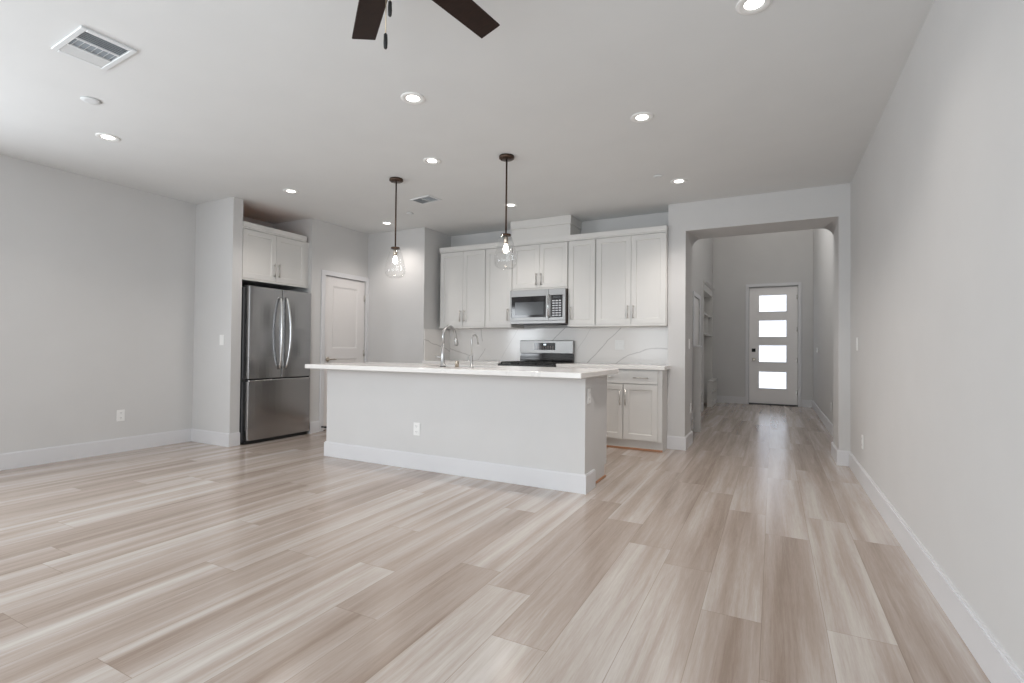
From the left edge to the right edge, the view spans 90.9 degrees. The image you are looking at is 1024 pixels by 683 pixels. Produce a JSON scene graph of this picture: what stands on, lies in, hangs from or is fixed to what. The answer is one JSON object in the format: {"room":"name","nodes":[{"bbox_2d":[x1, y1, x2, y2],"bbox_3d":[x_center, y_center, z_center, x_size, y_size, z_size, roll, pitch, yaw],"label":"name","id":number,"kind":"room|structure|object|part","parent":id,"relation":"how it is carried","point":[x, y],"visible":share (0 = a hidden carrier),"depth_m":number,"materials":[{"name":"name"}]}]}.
{"room":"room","nodes":[
{"label":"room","id":0,"kind":"room"},
{"bbox_2d":[0,154,273,453],"bbox_3d":[-4.199,-0.242,4.979,0.120,2.743,7.570,0,-1,27],"label":"wall","id":1,"kind":"structure","parent":0,"point":[97,277],"depth_m":4.94,"materials":[{"name":"paint"}]},
{"bbox_2d":[0,429,190,470],"bbox_3d":[-4.791,1.034,3.694,0.016,0.143,4.790,0,-1,27],"label":"baseboard","id":2,"kind":"structure","parent":1,"relation":"attached to","point":[19,459],"depth_m":4.93,"materials":[{"name":"paint"}]},
{"bbox_2d":[117,410,124,420],"bbox_3d":[-4.022,0.761,5.185,0.009,0.116,0.072,0,-1,27],"label":"outlet","id":3,"kind":"object","parent":1,"relation":"attached to","point":[120,413],"visible":1,"depth_m":5.18,"materials":[{"name":"white plastic"}]},
{"bbox_2d":[192,197,242,433],"bbox_3d":[-3.353,-0.222,5.737,0.685,2.743,0.116,0,-1,27],"label":"wall","id":4,"kind":"structure","parent":0,"point":[219,223],"depth_m":5.64,"materials":[{"name":"paint"}]},
{"bbox_2d":[191,429,239,446],"bbox_3d":[-3.355,1.077,5.704,0.685,0.143,0.132,0,-1,27],"label":"baseboard","id":5,"kind":"structure","parent":4,"relation":"attached to","point":[197,435],"depth_m":5.60,"materials":[{"name":"paint"}]},
{"bbox_2d":[220,335,223,344],"bbox_3d":[-3.221,-0.017,5.594,0.072,0.116,0.009,0,-1,27],"label":"light switch","id":6,"kind":"object","parent":4,"relation":"attached to","point":[221,336],"visible":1,"depth_m":5.59,"materials":[{"name":"white plastic"}]},
{"bbox_2d":[274,219,305,291],"bbox_3d":[-2.914,-0.204,6.665,0.611,2.743,0.113,0,-1,27],"label":"wall","id":7,"kind":"structure","parent":0,"point":[299,226],"depth_m":6.58,"materials":[{"name":"paint"}]},
{"bbox_2d":[242,221,308,289],"bbox_3d":[-3.087,-1.015,6.194,0.696,0.655,0.908,0,-1,27],"label":"upper cabinet","id":8,"kind":"object","parent":7,"relation":"attached to","point":[273,258],"visible":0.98,"depth_m":6.01,"materials":[{"name":"paint"}]},
{"bbox_3d":[-2.927,-0.991,5.846,0.020,0.552,0.426,0,-1,27],"label":"cabinet door","id":9,"kind":"part","parent":8,"relation":"part of","materials":[{"name":"paint"}]},
{"bbox_3d":[-2.833,-0.698,6.030,0.020,0.021,0.862,0,-1,27],"label":"light rail","id":10,"kind":"part","parent":8,"relation":"part of","materials":[{"name":"paint"}]},
{"bbox_3d":[-2.825,-1.306,6.041,0.040,0.072,0.866,0,-1,27],"label":"crown molding","id":11,"kind":"part","parent":8,"relation":"part of","materials":[{"name":"paint"}]},
{"bbox_3d":[-2.730,-0.984,6.227,0.020,0.552,0.424,0,-1,27],"label":"cabinet door","id":12,"kind":"part","parent":8,"relation":"part of","materials":[{"name":"paint"}]},
{"bbox_2d":[305,218,368,432],"bbox_3d":[-2.384,-0.196,6.894,0.120,2.743,1.007,0,-1,27],"label":"wall","id":13,"kind":"structure","parent":0,"point":[332,247],"depth_m":6.57,"materials":[{"name":"paint"}]},
{"bbox_2d":[309,421,319,433],"bbox_3d":[-2.533,1.097,6.463,0.016,0.143,0.151,0,-1,27],"label":"baseboard","id":14,"kind":"structure","parent":13,"relation":"attached to","point":[313,426],"depth_m":6.46,"materials":[{"name":"paint"}]},
{"bbox_2d":[319,270,368,431],"bbox_3d":[-2.326,0.123,6.954,0.166,2.107,0.867,0,-1,27],"label":"door","id":15,"kind":"structure","parent":13,"relation":"in","point":[342,300],"depth_m":6.90,"materials":[{"name":"paint"}]},
{"bbox_2d":[368,227,450,362],"bbox_3d":[-1.506,-0.180,7.358,1.013,2.743,0.626,0,-1,27],"label":"wall","id":16,"kind":"structure","parent":0,"point":[404,300],"depth_m":7.06,"materials":[{"name":"paint"}]},
{"bbox_2d":[424,329,449,360],"bbox_3d":[-1.049,0.048,7.122,0.014,0.432,0.616,0,-1,27],"label":"side splash","id":17,"kind":"object","parent":16,"relation":"attached to","point":[432,337],"visible":0.93,"depth_m":7.04,"materials":[{"name":"stone"}]},
{"bbox_2d":[0,0,933,235],"bbox_3d":[-1.230,-1.657,3.376,6.864,0.100,7.645,0,-1,27],"label":"ceiling","id":18,"kind":"structure","parent":0,"point":[251,101],"depth_m":3.36,"materials":[{"name":"paint"}]},
{"bbox_2d":[80,96,100,104],"bbox_3d":[-2.830,-1.618,3.390,0.110,0.008,0.110,0,-1,27],"label":"sprinkler cover","id":19,"kind":"object","parent":18,"relation":"attached to","point":[90,100],"visible":1,"depth_m":3.38,"materials":[{"name":"white plastic"}]},
{"bbox_2d":[51,25,136,70],"bbox_3d":[-2.320,-1.620,2.801,0.390,0.012,0.255,0,-1,30],"label":"ceiling vent","id":20,"kind":"object","parent":18,"relation":"in","point":[88,46],"visible":1,"depth_m":2.79,"materials":[{"name":"white metal"}]},
{"bbox_2d":[95,133,120,141],"bbox_3d":[-3.196,-1.614,3.991,0.158,0.008,0.158,0,-1,27],"label":"recessed light","id":21,"kind":"object","parent":18,"relation":"in","point":[108,137],"visible":1,"depth_m":3.99,"materials":[{"name":"white plastic"}]},
{"bbox_2d":[283,189,298,193],"bbox_3d":[-2.335,-1.586,5.328,0.158,0.008,0.158,0,-1,27],"label":"recessed light","id":22,"kind":"object","parent":18,"relation":"in","point":[291,191],"visible":1,"depth_m":5.33,"materials":[{"name":"white plastic"}]},
{"bbox_2d":[381,222,392,224],"bbox_3d":[-1.650,-1.560,6.657,0.158,0.008,0.158,0,-1,27],"label":"recessed light","id":23,"kind":"object","parent":18,"relation":"in","point":[384,223],"visible":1,"depth_m":6.67,"materials":[{"name":"white plastic"}]},
{"bbox_2d":[389,177,404,264],"bbox_3d":[-1.133,-1.101,4.907,0.200,0.965,0.200,0,-1,27],"label":"pendant light","id":24,"kind":"object","parent":18,"relation":"hanging from","point":[396,180],"visible":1,"depth_m":4.90,"materials":[{"name":"brown metal"}]},
{"bbox_2d":[393,249,397,263],"bbox_3d":[-1.135,-0.827,4.904,0.046,0.142,0.045,0,-1,27],"label":"bulb","id":25,"kind":"object","parent":24,"relation":"attached to","point":[395,260],"depth_m":4.89,"materials":[{"name":"white glass"}]},
{"bbox_3d":[-1.131,-1.238,4.909,0.015,0.652,0.015,0,-1,27],"label":"stem","id":26,"kind":"part","parent":24,"relation":"part of","materials":[{"name":"brown metal"}]},
{"bbox_2d":[401,92,424,103],"bbox_3d":[-0.652,-1.598,3.319,0.158,0.008,0.158,0,-1,27],"label":"recessed light","id":27,"kind":"object","parent":18,"relation":"in","point":[408,97],"visible":1,"depth_m":3.31,"materials":[{"name":"white plastic"}]},
{"bbox_2d":[352,0,499,48],"bbox_3d":[-0.443,-1.326,1.779,1.136,0.592,1.182,0,-1,27],"label":"ceiling fan","id":28,"kind":"object","parent":18,"relation":"hanging from","point":[369,14],"visible":1,"depth_m":2.15,"materials":[{"name":"brown metal"}]},
{"bbox_3d":[-0.595,-1.393,2.123,0.115,0.031,0.430,1,-1,-24],"label":"blade","id":29,"kind":"part","parent":28,"relation":"part of","materials":[{"name":"brown wood"}]},
{"bbox_3d":[-0.222,-1.390,2.084,0.115,0.031,0.430,0,-1,36],"label":"blade","id":30,"kind":"part","parent":28,"relation":"part of","materials":[{"name":"brown wood"}]},
{"bbox_2d":[410,195,441,204],"bbox_3d":[-0.956,-1.567,5.583,0.300,0.010,0.200,0,-1,35],"label":"ceiling vent","id":31,"kind":"object","parent":18,"relation":"in","point":[422,200],"visible":1,"depth_m":5.58,"materials":[{"name":"white metal"}]},
{"bbox_2d":[423,157,440,163],"bbox_3d":[-0.701,-1.583,4.422,0.158,0.008,0.158,0,-1,27],"label":"recessed light","id":32,"kind":"object","parent":18,"relation":"in","point":[429,160],"visible":1,"depth_m":4.41,"materials":[{"name":"white plastic"}]},
{"bbox_2d":[496,153,513,269],"bbox_3d":[-0.050,-1.099,4.299,0.200,0.965,0.200,0,-1,27],"label":"pendant light","id":33,"kind":"object","parent":18,"relation":"hanging from","point":[506,157],"visible":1,"depth_m":4.29,"materials":[{"name":"brown metal"}]},
{"bbox_2d":[503,236,507,252],"bbox_3d":[-0.053,-0.825,4.295,0.046,0.142,0.045,0,-1,27],"label":"bulb","id":34,"kind":"object","parent":33,"relation":"attached to","point":[505,249],"depth_m":4.28,"materials":[{"name":"white glass"}]},
{"bbox_3d":[-0.049,-1.236,4.301,0.015,0.652,0.015,0,-1,27],"label":"stem","id":35,"kind":"part","parent":33,"relation":"part of","materials":[{"name":"brown metal"}]},
{"bbox_2d":[504,203,517,206],"bbox_3d":[-0.012,-1.556,5.766,0.158,0.008,0.158,0,-1,27],"label":"recessed light","id":36,"kind":"object","parent":18,"relation":"in","point":[508,204],"visible":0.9,"depth_m":5.76,"materials":[{"name":"white plastic"}]},
{"bbox_2d":[631,112,653,122],"bbox_3d":[0.917,-1.579,3.558,0.158,0.008,0.158,0,-1,27],"label":"recessed light","id":37,"kind":"object","parent":18,"relation":"in","point":[640,117],"visible":1,"depth_m":3.55,"materials":[{"name":"white plastic"}]},
{"bbox_2d":[671,178,687,183],"bbox_3d":[1.621,-1.553,4.894,0.158,0.008,0.158,0,-1,27],"label":"recessed light","id":38,"kind":"object","parent":18,"relation":"in","point":[680,180],"visible":1,"depth_m":4.89,"materials":[{"name":"white plastic"}]},
{"bbox_2d":[736,0,772,14],"bbox_3d":[1.143,-1.594,2.381,0.158,0.008,0.158,0,-1,27],"label":"recessed light","id":39,"kind":"object","parent":18,"relation":"in","point":[744,7],"visible":1,"depth_m":2.40,"materials":[{"name":"white plastic"}]},
{"bbox_2d":[0,402,990,682],"bbox_3d":[0.026,1.213,5.774,6.900,0.060,13.160,0,-1,27],"label":"floor","id":40,"kind":"structure","parent":0,"point":[745,553],"depth_m":2.45,"materials":[{"name":"wood"}]},
{"bbox_2d":[239,285,310,444],"bbox_3d":[-3.035,0.266,6.135,0.828,1.785,0.875,0,-1,27],"label":"refrigerator","id":41,"kind":"object","parent":40,"relation":"on","point":[275,323],"visible":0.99,"depth_m":5.89,"materials":[{"name":"grey metal"}]},
{"bbox_3d":[-2.859,-0.100,5.824,0.080,1.040,0.424,0,-1,27],"label":"fridge door","id":42,"kind":"part","parent":41,"relation":"part of","materials":[{"name":"silver metal"}]},
{"bbox_3d":[-2.769,0.783,6.000,0.082,0.661,0.851,0,-1,27],"label":"freezer drawer","id":43,"kind":"part","parent":41,"relation":"part of","materials":[{"name":"silver metal"}]},
{"bbox_3d":[-2.720,-0.102,5.937,0.031,0.860,0.091,1,-1,-42],"label":"door handle","id":44,"kind":"part","parent":41,"relation":"part of","materials":[{"name":"metal"}]},
{"bbox_3d":[-2.673,-0.100,6.028,0.091,0.860,0.031,0,-1,7],"label":"door handle","id":45,"kind":"part","parent":41,"relation":"part of","materials":[{"name":"metal"}]},
{"bbox_3d":[-2.662,-0.092,6.205,0.080,1.040,0.420,0,-1,27],"label":"fridge door","id":46,"kind":"part","parent":41,"relation":"part of","materials":[{"name":"silver metal"}]},
{"bbox_2d":[324,369,606,493],"bbox_3d":[-0.505,0.721,4.783,2.775,0.886,0.706,0,-1,27],"label":"kitchen island","id":47,"kind":"object","parent":40,"relation":"on","point":[541,432],"visible":0.92,"depth_m":4.32,"materials":[{"name":"paint"}]},
{"bbox_2d":[413,422,419,435],"bbox_3d":[-0.866,0.796,4.584,0.072,0.116,0.009,0,-1,27],"label":"outlet","id":48,"kind":"object","parent":47,"relation":"attached to","point":[416,425],"visible":1,"depth_m":4.58,"materials":[{"name":"white plastic"}]},
{"bbox_3d":[-0.617,1.088,4.569,2.775,0.143,0.236,0,-1,27],"label":"baseboard","id":49,"kind":"part","parent":47,"relation":"part of","materials":[{"name":"paint"}]},
{"bbox_2d":[305,362,618,378],"bbox_3d":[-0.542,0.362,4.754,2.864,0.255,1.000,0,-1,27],"label":"island countertop","id":50,"kind":"structure","parent":47,"relation":"on","point":[527,371],"depth_m":4.33,"materials":[{"name":"stone"}]},
{"bbox_2d":[435,325,457,366],"bbox_3d":[-0.610,0.038,4.771,0.105,0.392,0.268,0,-1,27],"label":"kitchen faucet","id":51,"kind":"object","parent":50,"relation":"on","point":[442,356],"visible":1,"depth_m":4.66,"materials":[{"name":"silver metal"}]},
{"bbox_2d":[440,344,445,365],"bbox_3d":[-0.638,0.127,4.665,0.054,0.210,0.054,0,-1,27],"label":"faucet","id":52,"kind":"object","parent":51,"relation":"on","point":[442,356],"depth_m":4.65,"materials":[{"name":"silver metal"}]},
{"bbox_3d":[-0.590,-0.064,4.758,0.026,0.186,0.230,0,-1,27],"label":"gooseneck spout","id":53,"kind":"part","parent":51,"relation":"part of","materials":[{"name":"silver metal"}]},
{"bbox_2d":[468,334,478,367],"bbox_3d":[-0.349,0.083,4.572,0.059,0.302,0.138,0,-1,27],"label":"water tap","id":54,"kind":"object","parent":50,"relation":"on","point":[471,356],"visible":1,"depth_m":4.52,"materials":[{"name":"silver metal"}]},
{"bbox_3d":[-0.337,0.033,4.573,0.014,0.202,0.127,0,-1,27],"label":"spout","id":55,"kind":"part","parent":54,"relation":"part of","materials":[{"name":"silver metal"}]},
{"bbox_2d":[587,388,590,403],"bbox_3d":[0.603,0.425,3.928,0.009,0.116,0.072,0,-1,27],"label":"outlet","id":56,"kind":"object","parent":47,"relation":"attached to","point":[588,390],"visible":1,"depth_m":3.91,"materials":[{"name":"white plastic"}]},
{"bbox_2d":[498,340,574,366],"bbox_3d":[0.295,0.557,6.331,0.762,1.153,0.736,0,-1,27],"label":"range","id":57,"kind":"object","parent":40,"relation":"on","point":[548,353],"visible":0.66,"depth_m":6.56,"materials":[{"name":"grey metal"}]},
{"bbox_2d":[498,361,568,366],"bbox_3d":[0.303,0.281,6.347,0.762,0.054,0.628,0,-1,27],"label":"cooktop","id":58,"kind":"object","parent":57,"relation":"in","point":[503,363],"depth_m":6.14,"materials":[{"name":"metal"}]},
{"bbox_2d":[606,369,666,451],"bbox_3d":[1.358,0.754,5.839,0.844,0.886,0.654,0,-1,27],"label":"base cabinet","id":59,"kind":"object","parent":40,"relation":"on","point":[636,398],"visible":0.82,"depth_m":5.53,"materials":[{"name":"paint"}]},
{"bbox_2d":[556,363,669,369],"bbox_3d":[1.214,0.289,5.918,1.242,0.040,0.634,0,-1,27],"label":"countertop","id":60,"kind":"structure","parent":59,"relation":"on","point":[569,365],"depth_m":5.66,"materials":[{"name":"stone"}]},
{"bbox_3d":[1.044,0.772,5.684,0.416,0.600,0.020,0,-1,27],"label":"cabinet door","id":61,"kind":"part","parent":59,"relation":"part of","materials":[{"name":"paint"}]},
{"bbox_3d":[1.215,0.389,5.603,0.793,0.143,0.020,0,-1,27],"label":"drawer","id":62,"kind":"part","parent":59,"relation":"part of","materials":[{"name":"paint"}]},
{"bbox_3d":[1.247,1.184,5.626,0.844,0.019,0.014,0,-1,27],"label":"shoe molding","id":63,"kind":"part","parent":59,"relation":"part of","materials":[{"name":"orange wood"}]},
{"bbox_3d":[1.399,0.773,5.500,0.369,0.600,0.020,0,-1,27],"label":"cabinet door","id":64,"kind":"part","parent":59,"relation":"part of","materials":[{"name":"paint"}]},
{"bbox_2d":[703,281,717,409],"bbox_3d":[3.808,0.086,10.092,0.430,2.395,1.575,0,-1,27],"label":"shelves","id":65,"kind":"object","parent":40,"relation":"on","point":[709,383],"visible":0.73,"depth_m":10.69,"materials":[{"name":"paint"}]},
{"bbox_3d":[3.933,-1.099,10.050,0.055,0.024,1.575,0,-1,27],"label":"crown molding","id":66,"kind":"part","parent":65,"relation":"part of","materials":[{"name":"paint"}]},
{"bbox_3d":[-0.807,0.749,6.961,0.589,0.886,0.654,0,-1,27],"label":"base cabinet","id":67,"kind":"object","parent":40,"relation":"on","visible":0},
{"bbox_2d":[422,360,500,365],"bbox_3d":[-0.545,0.285,6.829,1.180,0.040,0.634,0,-1,27],"label":"countertop","id":68,"kind":"structure","parent":67,"relation":"on","point":[461,362],"depth_m":6.61,"materials":[{"name":"stone"}]},
{"bbox_2d":[451,212,667,364],"bbox_3d":[-0.256,-0.172,7.130,4.904,2.743,0.120,0,-1,27],"label":"wall","id":69,"kind":"structure","parent":0,"point":[657,219],"depth_m":6.40,"materials":[{"name":"paint"}]},
{"bbox_2d":[439,249,494,328],"bbox_3d":[-0.609,-0.705,7.027,0.742,1.048,0.404,0,-1,27],"label":"upper cabinet","id":70,"kind":"object","parent":69,"relation":"attached to","point":[463,274],"visible":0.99,"depth_m":6.87,"materials":[{"name":"paint"}]},
{"bbox_3d":[-0.829,-0.717,6.965,0.364,1.018,0.020,0,-1,27],"label":"cabinet door","id":71,"kind":"part","parent":70,"relation":"part of","materials":[{"name":"paint"}]},
{"bbox_3d":[-0.686,-0.194,6.881,0.742,0.021,0.021,0,-1,27],"label":"light rail","id":72,"kind":"part","parent":70,"relation":"part of","materials":[{"name":"paint"}]},
{"bbox_3d":[-0.509,-0.716,6.799,0.348,1.018,0.020,0,-1,27],"label":"cabinet door","id":73,"kind":"part","parent":70,"relation":"part of","materials":[{"name":"paint"}]},
{"bbox_2d":[511,215,580,240],"bbox_3d":[0.437,-1.422,6.510,0.830,0.246,0.387,0,-1,27],"label":"chase","id":74,"kind":"object","parent":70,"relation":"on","point":[566,224],"visible":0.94,"depth_m":6.33,"materials":[{"name":"paint"}]},
{"bbox_3d":[0.438,-1.492,6.511,0.830,0.105,0.387,0,-1,27],"label":"trim","id":75,"kind":"part","parent":74,"relation":"part of","materials":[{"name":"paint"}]},
{"bbox_2d":[439,225,667,253],"bbox_3d":[0.444,-1.263,6.507,3.087,0.072,0.380,0,-1,27],"label":"crown molding","id":76,"kind":"structure","parent":70,"relation":"on","point":[655,229],"depth_m":6.21,"materials":[{"name":"paint"}]},
{"bbox_2d":[485,247,523,328],"bbox_3d":[-0.101,-0.704,6.764,0.397,1.048,0.404,0,-1,27],"label":"upper cabinet","id":77,"kind":"object","parent":69,"relation":"attached to","point":[498,280],"visible":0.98,"depth_m":6.62,"materials":[{"name":"paint"}]},
{"bbox_3d":[-0.178,-0.193,6.618,0.397,0.021,0.021,0,-1,27],"label":"light rail","id":78,"kind":"part","parent":77,"relation":"part of","materials":[{"name":"paint"}]},
{"bbox_3d":[-0.173,-0.716,6.625,0.389,1.018,0.020,0,-1,27],"label":"cabinet door","id":79,"kind":"part","parent":77,"relation":"part of","materials":[{"name":"paint"}]},
{"bbox_2d":[512,242,568,290],"bbox_3d":[0.419,-0.938,6.499,0.766,0.578,0.404,0,-1,27],"label":"upper cabinet","id":80,"kind":"object","parent":69,"relation":"attached to","point":[539,266],"visible":0.91,"depth_m":6.34,"materials":[{"name":"paint"}]},
{"bbox_3d":[0.179,-0.950,6.447,0.375,0.548,0.020,0,-1,27],"label":"cabinet door","id":81,"kind":"part","parent":80,"relation":"part of","materials":[{"name":"paint"}]},
{"bbox_2d":[510,288,567,325],"bbox_3d":[0.394,-0.427,6.452,0.758,0.438,0.464,0,-1,27],"label":"microwave","id":82,"kind":"object","parent":80,"relation":"attached to","point":[538,307],"visible":0.99,"depth_m":6.28,"materials":[{"name":"silver metal"}]},
{"bbox_3d":[0.211,-0.435,6.356,0.478,0.263,0.016,0,-1,27],"label":"door glass","id":83,"kind":"part","parent":82,"relation":"part of","materials":[{"name":"black glass"}]},
{"bbox_3d":[0.218,-0.456,6.356,0.535,0.388,0.030,0,-1,27],"label":"door","id":84,"kind":"part","parent":82,"relation":"part of","materials":[{"name":"silver metal"}]},
{"bbox_3d":[0.450,-0.437,6.193,0.023,0.290,0.054,0,-1,27],"label":"door handle","id":85,"kind":"part","parent":82,"relation":"part of","materials":[{"name":"metal"}]},
{"bbox_3d":[0.555,-0.435,6.183,0.148,0.272,0.027,0,-1,27],"label":"control panel","id":86,"kind":"part","parent":82,"relation":"part of","materials":[{"name":"black glass"}]},
{"bbox_3d":[0.345,-0.662,6.357,0.766,0.021,0.021,0,-1,27],"label":"light rail","id":87,"kind":"part","parent":80,"relation":"part of","materials":[{"name":"paint"}]},
{"bbox_3d":[0.515,-0.949,6.273,0.375,0.548,0.020,0,-1,27],"label":"cabinet door","id":88,"kind":"part","parent":80,"relation":"part of","materials":[{"name":"paint"}]},
{"bbox_2d":[450,327,667,364],"bbox_3d":[0.492,0.049,6.663,3.144,0.447,0.014,0,-1,27],"label":"backsplash","id":89,"kind":"structure","parent":69,"relation":"attached to","point":[642,345],"depth_m":6.45,"materials":[{"name":"stone"}]},
{"bbox_2d":[615,340,623,349],"bbox_3d":[1.328,0.042,6.216,0.116,0.116,0.009,0,-1,27],"label":"outlet","id":90,"kind":"object","parent":89,"relation":"attached to","point":[619,344],"visible":1,"depth_m":6.22,"materials":[{"name":"white plastic"}]},
{"bbox_2d":[567,239,602,327],"bbox_3d":[0.914,-0.702,6.238,0.350,1.048,0.404,0,-1,27],"label":"upper cabinet","id":91,"kind":"object","parent":69,"relation":"attached to","point":[582,253],"visible":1,"depth_m":6.09,"materials":[{"name":"paint"}]},
{"bbox_3d":[0.837,-0.191,6.092,0.350,0.021,0.021,0,-1,27],"label":"light rail","id":92,"kind":"part","parent":91,"relation":"part of","materials":[{"name":"paint"}]},
{"bbox_2d":[595,232,667,327],"bbox_3d":[1.437,-0.700,5.967,0.824,1.048,0.404,0,-1,27],"label":"upper cabinet","id":93,"kind":"object","parent":69,"relation":"attached to","point":[632,271],"visible":0.99,"depth_m":5.80,"materials":[{"name":"paint"}]},
{"bbox_3d":[1.191,-0.712,5.919,0.412,1.018,0.020,0,-1,27],"label":"cabinet door","id":94,"kind":"part","parent":93,"relation":"part of","materials":[{"name":"paint"}]},
{"bbox_3d":[1.360,-0.190,5.821,0.824,0.021,0.021,0,-1,27],"label":"light rail","id":95,"kind":"part","parent":93,"relation":"part of","materials":[{"name":"paint"}]},
{"bbox_3d":[1.550,-0.712,5.733,0.388,1.018,0.020,0,-1,27],"label":"cabinet door","id":96,"kind":"part","parent":93,"relation":"part of","materials":[{"name":"paint"}]},
{"bbox_2d":[693,345,701,431],"bbox_3d":[2.537,0.639,6.907,0.106,1.170,0.136,0,-1,27],"label":"wall","id":97,"kind":"structure","parent":0,"point":[696,348],"depth_m":6.86,"materials":[{"name":"paint"}]},
{"bbox_2d":[691,238,712,409],"bbox_3d":[3.073,-1.496,8.578,0.120,5.500,5.465,0,-1,27],"label":"wall","id":98,"kind":"structure","parent":0,"point":[702,249],"depth_m":9.19,"materials":[{"name":"paint"}]},
{"bbox_2d":[692,291,700,409],"bbox_3d":[3.090,0.219,8.566,0.166,2.070,0.880,0,-1,27],"label":"door","id":99,"kind":"structure","parent":98,"relation":"in","point":[696,303],"depth_m":8.67,"materials":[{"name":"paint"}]},
{"bbox_2d":[691,402,702,419],"bbox_3d":[2.713,1.167,7.747,0.016,0.143,3.569,0,-1,27],"label":"baseboard","id":100,"kind":"structure","parent":98,"relation":"attached to","point":[702,402],"depth_m":8.11,"materials":[{"name":"paint"}]},
{"bbox_2d":[667,183,849,450],"bbox_3d":[2.631,-0.167,5.503,1.718,2.743,0.505,0,-1,27],"label":"wall","id":101,"kind":"structure","parent":0,"point":[823,207],"depth_m":5.36,"materials":[{"name":"paint"}]},
{"bbox_2d":[667,431,692,449],"bbox_3d":[1.899,1.131,5.856,0.310,0.143,0.537,0,-1,27],"label":"baseboard","id":102,"kind":"structure","parent":101,"relation":"attached to","point":[673,442],"depth_m":5.61,"materials":[{"name":"paint"}]},
{"bbox_2d":[831,442,850,465],"bbox_3d":[3.347,1.135,5.106,0.149,0.143,0.537,0,-1,27],"label":"baseboard","id":103,"kind":"object","parent":101,"relation":"attached to","point":[840,457],"visible":0.75,"depth_m":4.89,"materials":[{"name":"paint"}]},
{"bbox_2d":[712,229,812,406],"bbox_3d":[5.181,-1.448,10.495,1.860,5.500,0.120,0,-1,27],"label":"wall","id":104,"kind":"structure","parent":0,"point":[778,257],"depth_m":10.57,"materials":[{"name":"paint"}]},
{"bbox_2d":[717,396,811,406],"bbox_3d":[5.123,1.229,10.396,1.860,0.143,0.016,0,-1,27],"label":"baseboard","id":105,"kind":"structure","parent":104,"relation":"attached to","point":[722,399],"depth_m":10.61,"materials":[{"name":"paint"}]},
{"bbox_2d":[745,282,801,406],"bbox_3d":[5.357,0.055,10.356,1.016,2.494,0.151,0,-1,27],"label":"door","id":106,"kind":"structure","parent":104,"relation":"in","point":[773,356],"depth_m":10.34,"materials":[{"name":"paint"},{"name":"frosted glass"},{"name":"metal"}]},
{"bbox_3d":[5.354,-0.783,10.361,0.522,0.360,0.008,0,-1,27],"label":"lite frame","id":107,"kind":"part","parent":106,"relation":"part of","materials":[{"name":"glass"}]},
{"bbox_3d":[5.362,-0.782,10.377,0.512,0.350,0.010,0,-1,27],"label":"frosted pane","id":108,"kind":"part","parent":106,"relation":"part of","materials":[{"name":"white glass"}]},
{"bbox_3d":[5.349,-0.263,10.353,0.522,0.360,0.008,0,-1,27],"label":"lite frame","id":109,"kind":"part","parent":106,"relation":"part of","materials":[{"name":"glass"}]},
{"bbox_3d":[5.357,-0.263,10.369,0.512,0.350,0.010,0,-1,27],"label":"frosted pane","id":110,"kind":"part","parent":106,"relation":"part of","materials":[{"name":"white glass"}]},
{"bbox_3d":[5.344,0.252,10.346,0.522,0.365,0.008,0,-1,27],"label":"lite frame","id":111,"kind":"part","parent":106,"relation":"part of","materials":[{"name":"glass"}]},
{"bbox_3d":[5.352,0.252,10.362,0.512,0.355,0.010,0,-1,27],"label":"frosted pane","id":112,"kind":"part","parent":106,"relation":"part of","materials":[{"name":"white glass"}]},
{"bbox_3d":[5.338,0.794,10.338,0.522,0.365,0.008,0,-1,27],"label":"lite frame","id":113,"kind":"part","parent":106,"relation":"part of","materials":[{"name":"glass"}]},
{"bbox_3d":[5.347,0.795,10.354,0.512,0.355,0.010,0,-1,27],"label":"frosted pane","id":114,"kind":"part","parent":106,"relation":"part of","materials":[{"name":"white glass"}]},
{"bbox_2d":[813,0,1023,674],"bbox_3d":[3.074,-1.558,4.315,0.156,5.500,13.035,0,-1,27],"label":"wall","id":115,"kind":"structure","parent":0,"point":[937,186],"depth_m":2.14,"materials":[{"name":"paint"}]},
{"bbox_2d":[812,400,832,436],"bbox_3d":[4.734,1.185,7.639,0.016,0.143,5.238,0,-1,27],"label":"baseboard","id":116,"kind":"structure","parent":115,"relation":"attached to","point":[821,415],"depth_m":7.70,"materials":[{"name":"paint"}]},
{"bbox_2d":[861,435,863,449],"bbox_3d":[2.910,0.835,4.190,0.009,0.116,0.072,0,-1,27],"label":"outlet","id":117,"kind":"object","parent":115,"relation":"attached to","point":[862,437],"visible":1,"depth_m":4.17,"materials":[{"name":"white plastic"}]},
{"bbox_2d":[849,451,1023,682],"bbox_3d":[1.612,1.068,1.692,0.016,0.143,7.124,0,-1,27],"label":"baseboard","id":118,"kind":"structure","parent":115,"relation":"attached to","point":[996,664],"depth_m":2.10,"materials":[{"name":"paint"}]}
]}

